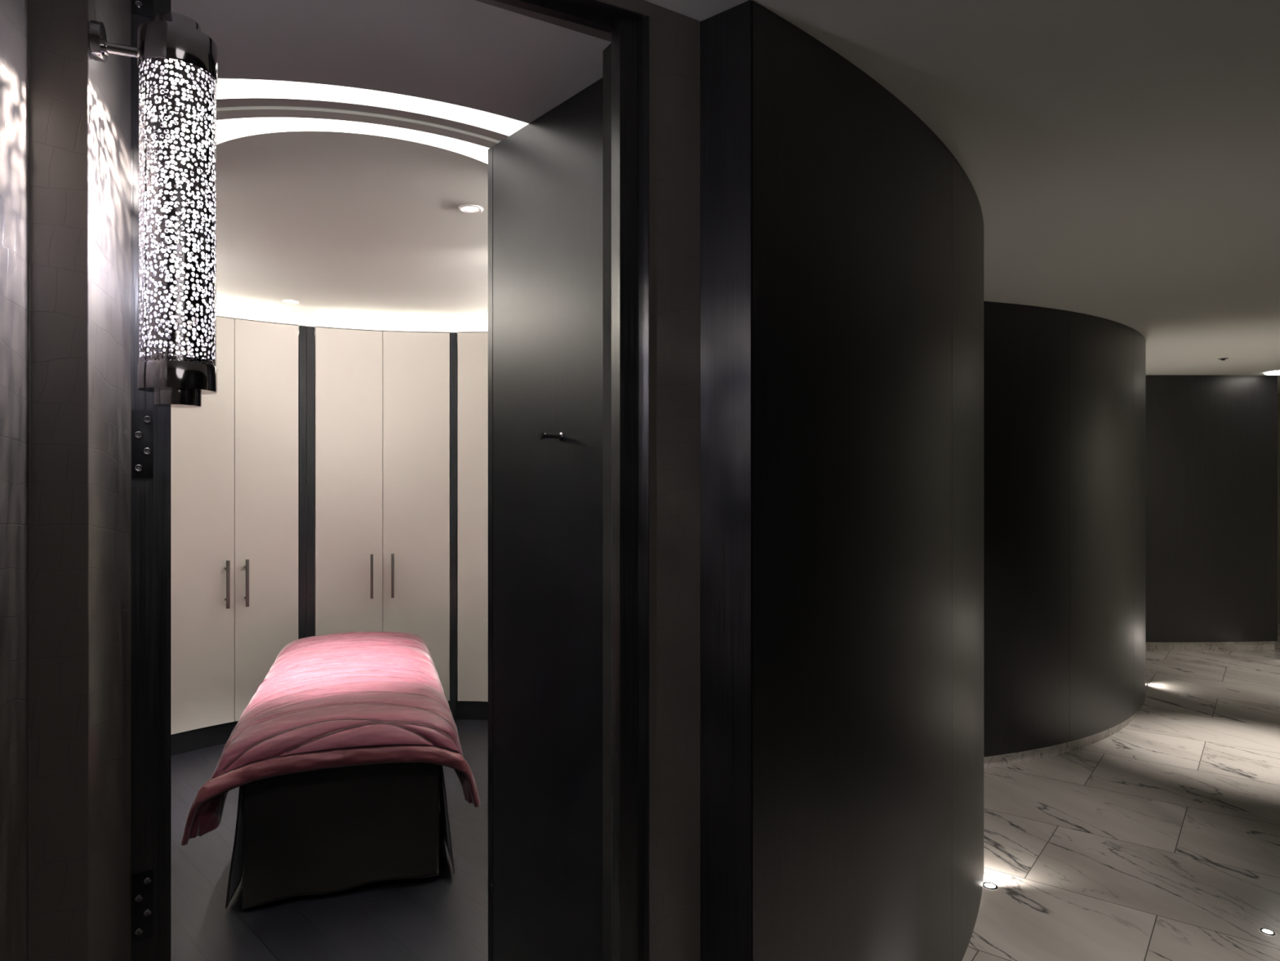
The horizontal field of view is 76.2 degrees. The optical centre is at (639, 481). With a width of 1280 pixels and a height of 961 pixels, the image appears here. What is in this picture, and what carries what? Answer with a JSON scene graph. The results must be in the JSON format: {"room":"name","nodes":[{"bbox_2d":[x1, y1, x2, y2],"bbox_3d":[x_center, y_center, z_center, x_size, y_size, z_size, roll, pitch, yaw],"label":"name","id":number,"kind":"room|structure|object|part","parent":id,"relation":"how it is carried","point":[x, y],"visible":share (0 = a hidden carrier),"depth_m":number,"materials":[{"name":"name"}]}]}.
{"room":"spa corridor","nodes":[
{"label":"spa corridor","id":0,"kind":"room"},
{"bbox_2d":[0,0,130,960],"bbox_3d":[-1.442,0.280,0.611,1.795,2.440,0.864,0,0,-31],"label":"wall","id":1,"kind":"structure","parent":0,"point":[65,113],"depth_m":1.01,"materials":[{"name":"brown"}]},
{"bbox_2d":[88,12,217,408],"bbox_3d":[-0.625,-0.348,1.056,0.140,0.499,0.091,0,0,-22],"label":"wall lamp","id":2,"kind":"object","parent":1,"relation":"attached to","point":[172,51],"visible":1,"depth_m":1.03,"materials":[{"name":"silver metal"}]},
{"bbox_3d":[-0.659,-0.550,1.042,0.044,0.013,0.013,0,0,-22],"label":"arm","id":3,"kind":"part","parent":2,"relation":"part of","materials":[{"name":"silver metal"}]},
{"bbox_3d":[-0.602,-0.344,1.065,0.088,0.392,0.088,0,0,0],"label":"lamp shade","id":4,"kind":"part","parent":2,"relation":"part of","materials":[{"name":"silver metal"}]},
{"bbox_3d":[-0.602,-0.528,1.065,0.026,0.017,0.026,0,0,0],"label":"bulb","id":5,"kind":"part","parent":2,"relation":"part of","materials":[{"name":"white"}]},
{"bbox_2d":[170,131,488,319],"bbox_3d":[-1.188,-1.060,3.914,3.860,0.001,2.888,0,0,0],"label":"ceiling","id":6,"kind":"structure","parent":0,"point":[344,224],"depth_m":3.38,"materials":[{"name":"white paint"}]},
{"bbox_2d":[282,299,299,303],"bbox_3d":[-2.050,-1.059,4.800,0.094,0.010,0.094,0,0,0],"label":"recessed light","id":7,"kind":"object","parent":6,"relation":"in","point":[289,301],"visible":1,"depth_m":4.80,"materials":[{"name":"white plastic"}]},
{"bbox_2d":[170,78,528,181],"bbox_3d":[-0.993,-1.001,2.396,2.199,0.124,0.977,0,0,0],"label":"light","id":8,"kind":"object","parent":6,"relation":"attached to","point":[244,107],"visible":0.29,"depth_m":2.22,"materials":[{"name":"white plastic"}]},
{"bbox_2d":[170,117,488,181],"bbox_3d":[-0.995,-1.032,2.561,1.573,0.063,0.646,0,0,0],"label":"diffuser","id":9,"kind":"object","parent":8,"relation":"attached to","point":[468,138],"depth_m":2.36,"materials":[{"name":"white plastic"}]},
{"bbox_3d":[-0.995,-1.002,2.471,1.781,0.012,0.685,0,0,0],"label":"divider rail","id":10,"kind":"part","parent":8,"relation":"part of","materials":[{"name":"grey metal"}]},
{"bbox_2d":[170,78,528,136],"bbox_3d":[-0.993,-0.972,2.343,2.199,0.065,0.872,0,0,0],"label":"diffuser","id":11,"kind":"object","parent":8,"relation":"attached to","point":[238,101],"depth_m":2.19,"materials":[{"name":"white plastic"}]},
{"bbox_2d":[458,204,483,213],"bbox_3d":[-0.656,-1.059,3.170,0.094,0.010,0.094,0,0,0],"label":"recessed light","id":12,"kind":"object","parent":6,"relation":"in","point":[469,207],"visible":1,"depth_m":3.17,"materials":[{"name":"white"}]},
{"bbox_2d":[217,302,484,319],"bbox_3d":[-1.188,0.197,3.367,3.959,2.594,4.084,0,0,0],"label":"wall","id":13,"kind":"structure","parent":0,"point":[217,302],"depth_m":5.26,"materials":[{"name":"white paint"}]},
{"bbox_2d":[174,297,488,333],"bbox_3d":[-1.187,-0.967,3.675,3.839,0.183,3.346,0,0,0],"label":"light","id":14,"kind":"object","parent":13,"relation":"attached to","point":[308,319],"depth_m":5.21,"materials":[{"name":"white paint"}]},
{"bbox_2d":[488,77,603,960],"bbox_3d":[-0.178,0.277,2.047,0.050,2.434,0.726,0,0,-40],"label":"door","id":15,"kind":"structure","parent":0,"point":[545,179],"depth_m":2.08,"materials":[{"name":"black wood"}]},
{"bbox_3d":[-0.403,0.277,2.316,0.050,2.433,0.026,0,0,-40],"label":"edge trim","id":16,"kind":"part","parent":15,"relation":"part of","materials":[{"name":"black wood"}]},
{"bbox_2d":[538,431,564,440],"bbox_3d":[-0.217,-0.112,2.007,0.062,0.020,0.020,0,0,-40],"label":"robe hook","id":17,"kind":"object","parent":15,"relation":"attached to","point":[542,435],"visible":1,"depth_m":2.00,"materials":[{"name":"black metal"}]},
{"bbox_2d":[475,0,700,960],"bbox_3d":[-0.353,0.280,1.505,0.988,2.440,0.206,0,0,-30],"label":"wall","id":18,"kind":"structure","parent":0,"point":[674,37],"depth_m":1.64,"materials":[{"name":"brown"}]},
{"bbox_2d":[130,0,648,960],"bbox_3d":[-0.373,0.294,1.428,0.968,2.412,0.148,0,0,-22],"label":"door frame","id":19,"kind":"structure","parent":18,"relation":"attached to","point":[150,424],"depth_m":1.59,"materials":[{"name":"black wood"}]},
{"bbox_3d":[0.029,0.295,1.621,0.064,2.410,0.022,0,0,-39],"label":"architrave","id":20,"kind":"part","parent":19,"relation":"part of","materials":[{"name":"black wood"}]},
{"bbox_3d":[0.047,0.280,1.673,0.130,2.439,0.090,0,0,-33],"label":"leather panel","id":21,"kind":"part","parent":18,"relation":"part of","materials":[{"name":"black leather"}]},
{"bbox_2d":[170,0,1279,393],"bbox_3d":[2.500,-1.000,3.350,13.000,0.120,13.700,0,0,0],"label":"ceiling","id":22,"kind":"structure","parent":0,"point":[1120,158],"depth_m":1.97,"materials":[{"name":"white paint"}]},
{"bbox_2d":[1263,370,1279,375],"bbox_3d":[5.520,-0.934,6.980,0.300,0.012,0.300,0,0,0],"label":"recessed light","id":23,"kind":"object","parent":22,"relation":"in","point":[1273,372],"visible":1,"depth_m":7.01,"materials":[{"name":"white"}]},
{"bbox_2d":[170,622,1279,960],"bbox_3d":[2.500,1.547,3.200,13.000,0.106,14.000,0,0,0],"label":"floor","id":24,"kind":"structure","parent":0,"point":[1156,838],"depth_m":3.23,"materials":[{"name":"white stone"}]},
{"bbox_2d":[170,309,298,755],"bbox_3d":[-2.381,0.277,4.737,0.790,2.434,0.249,0,0,-42],"label":"wardrobe","id":25,"kind":"object","parent":24,"relation":"on","point":[234,455],"visible":0.72,"depth_m":4.68,"materials":[{"name":"white paint"}]},
{"bbox_3d":[-2.457,0.221,4.561,0.029,2.309,0.363,0,0,42],"label":"door","id":26,"kind":"part","parent":25,"relation":"part of","materials":[{"name":"white paint"}]},
{"bbox_3d":[-2.344,0.582,4.636,0.016,0.272,0.048,0,0,-44],"label":"handle","id":27,"kind":"part","parent":25,"relation":"part of","materials":[{"name":"brown metal"}]},
{"bbox_3d":[-2.325,-0.938,4.676,0.715,0.004,0.057,0,0,-42],"label":"rail","id":28,"kind":"part","parent":25,"relation":"part of","materials":[{"name":"beige wood"}]},
{"bbox_3d":[-2.267,0.582,4.706,0.016,0.272,0.048,0,0,-40],"label":"handle","id":29,"kind":"part","parent":25,"relation":"part of","materials":[{"name":"brown metal"}]},
{"bbox_3d":[-2.194,0.221,4.801,0.349,2.309,0.029,0,0,-36],"label":"door","id":30,"kind":"part","parent":25,"relation":"part of","materials":[{"name":"white paint"}]},
{"bbox_2d":[297,325,315,639],"bbox_3d":[-2.050,0.279,5.003,0.098,2.430,0.202,0,0,-30],"label":"divider panel","id":31,"kind":"object","parent":24,"relation":"on","point":[306,335],"visible":0.56,"depth_m":4.92,"materials":[{"name":"black wood"}]},
{"bbox_2d":[225,762,454,908],"bbox_3d":[-1.349,1.199,3.819,0.807,0.580,1.868,0,0,-18],"label":"bed","id":32,"kind":"object","parent":24,"relation":"on","point":[328,830],"visible":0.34,"depth_m":2.94,"materials":[{"name":"black fabric"}]},
{"bbox_2d":[181,631,479,845],"bbox_3d":[-1.368,1.023,3.761,1.029,0.371,2.024,0,0,-18],"label":"quilt","id":33,"kind":"object","parent":32,"relation":"on","point":[333,700],"visible":1,"depth_m":3.00,"materials":[{"name":"pink fabric"}]},
{"bbox_2d":[315,326,449,706],"bbox_3d":[-1.607,0.277,5.149,0.885,2.434,0.250,0,0,-14],"label":"wardrobe","id":34,"kind":"object","parent":24,"relation":"on","point":[382,397],"visible":0.72,"depth_m":5.08,"materials":[{"name":"white paint"}]},
{"bbox_3d":[-1.786,0.221,5.020,0.391,2.309,0.031,0,0,-21],"label":"door","id":35,"kind":"part","parent":34,"relation":"part of","materials":[{"name":"white paint"}]},
{"bbox_3d":[-1.653,0.582,5.035,0.016,0.272,0.048,0,0,-16],"label":"handle","id":36,"kind":"part","parent":34,"relation":"part of","materials":[{"name":"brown metal"}]},
{"bbox_3d":[-1.586,-0.938,5.064,0.802,0.004,0.067,0,0,-14],"label":"rail","id":37,"kind":"part","parent":34,"relation":"part of","materials":[{"name":"beige wood"}]},
{"bbox_3d":[-1.532,0.582,5.065,0.016,0.272,0.048,0,0,-12],"label":"handle","id":38,"kind":"part","parent":34,"relation":"part of","materials":[{"name":"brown metal"}]},
{"bbox_3d":[-1.398,0.221,5.116,0.409,2.309,0.032,0,0,-7],"label":"door","id":39,"kind":"part","parent":34,"relation":"part of","materials":[{"name":"white paint"}]},
{"bbox_2d":[449,332,457,719],"bbox_3d":[-1.168,0.279,5.223,0.046,2.430,0.202,0,0,0],"label":"divider panel","id":40,"kind":"object","parent":24,"relation":"on","point":[453,335],"visible":0.52,"depth_m":5.12,"materials":[{"name":"black wood"}]},
{"bbox_2d":[457,331,488,719],"bbox_3d":[-0.741,0.277,5.143,0.866,2.434,0.249,0,0,15],"label":"wardrobe","id":41,"kind":"object","parent":24,"relation":"on","point":[473,346],"visible":0.22,"depth_m":5.12,"materials":[{"name":"white paint"}]},
{"bbox_3d":[-0.763,-0.938,5.059,0.784,0.004,0.065,0,0,15],"label":"rail","id":42,"kind":"part","parent":41,"relation":"part of","materials":[{"name":"beige wood"}]},
{"bbox_2d":[982,881,997,889],"bbox_3d":[1.298,1.498,3.030,0.055,0.003,0.055,0,0,0],"label":"uplight","id":43,"kind":"object","parent":24,"relation":"on","point":[989,886],"visible":0.98,"depth_m":3.03,"materials":[{"name":"silver metal"}]},
{"bbox_2d":[1259,928,1275,935],"bbox_3d":[2.090,1.498,2.720,0.042,0.003,0.042,0,0,0],"label":"uplight","id":44,"kind":"object","parent":24,"relation":"on","point":[1264,931],"visible":1,"depth_m":2.72,"materials":[{"name":"silver metal"}]},
{"bbox_2d":[700,0,751,960],"bbox_3d":[0.183,0.281,1.656,0.133,2.439,0.057,0,0,40],"label":"wall","id":45,"kind":"structure","parent":0,"point":[726,37],"depth_m":1.63,"materials":[{"name":"black paint"}]},
{"bbox_2d":[751,0,983,960],"bbox_3d":[0.980,0.281,2.844,0.376,2.439,2.919,0,0,28],"label":"wall","id":46,"kind":"structure","parent":0,"point":[868,230],"depth_m":1.87,"materials":[{"name":"black paint"}]},
{"bbox_3d":[1.128,0.246,2.779,0.053,2.371,0.993,0,0,27],"label":"panel","id":47,"kind":"part","parent":46,"relation":"part of","materials":[{"name":"brown wood"}]},
{"bbox_2d":[983,301,1145,767],"bbox_3d":[2.951,0.281,6.541,1.661,2.439,5.212,0,0,14],"label":"wall","id":48,"kind":"structure","parent":0,"point":[1064,391],"depth_m":4.45,"materials":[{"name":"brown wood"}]},
{"bbox_3d":[1.973,0.246,4.342,0.848,2.371,0.053,0,0,-21],"label":"panel","id":49,"kind":"part","parent":48,"relation":"part of","materials":[{"name":"brown wood"}]},
{"bbox_3d":[2.940,1.465,6.544,1.628,0.070,5.163,0,0,14],"label":"skirting","id":50,"kind":"part","parent":48,"relation":"part of","materials":[{"name":"white stone"}]},
{"bbox_3d":[2.704,0.246,4.756,0.844,2.371,0.052,0,0,-38],"label":"panel","id":51,"kind":"part","parent":48,"relation":"part of","materials":[{"name":"brown wood"}]},
{"bbox_3d":[3.283,0.246,5.362,0.052,2.371,0.841,0,0,35],"label":"panel","id":52,"kind":"part","parent":48,"relation":"part of","materials":[{"name":"brown wood"}]},
{"bbox_2d":[1145,375,1277,651],"bbox_3d":[4.443,0.281,7.302,2.438,2.439,0.192,0,0,2],"label":"wall","id":53,"kind":"structure","parent":0,"point":[1211,441],"depth_m":7.21,"materials":[{"name":"black paint"}]},
{"bbox_3d":[4.443,1.457,7.312,2.431,0.086,0.152,0,0,2],"label":"skirting","id":54,"kind":"part","parent":53,"relation":"part of","materials":[{"name":"white stone"}]},
{"bbox_2d":[1277,392,1279,622],"bbox_3d":[6.207,0.281,6.869,0.840,2.439,5.792,0,0,25],"label":"wall","id":55,"kind":"structure","parent":0,"point":[1278,394],"depth_m":8.67,"materials":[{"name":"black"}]}
]}

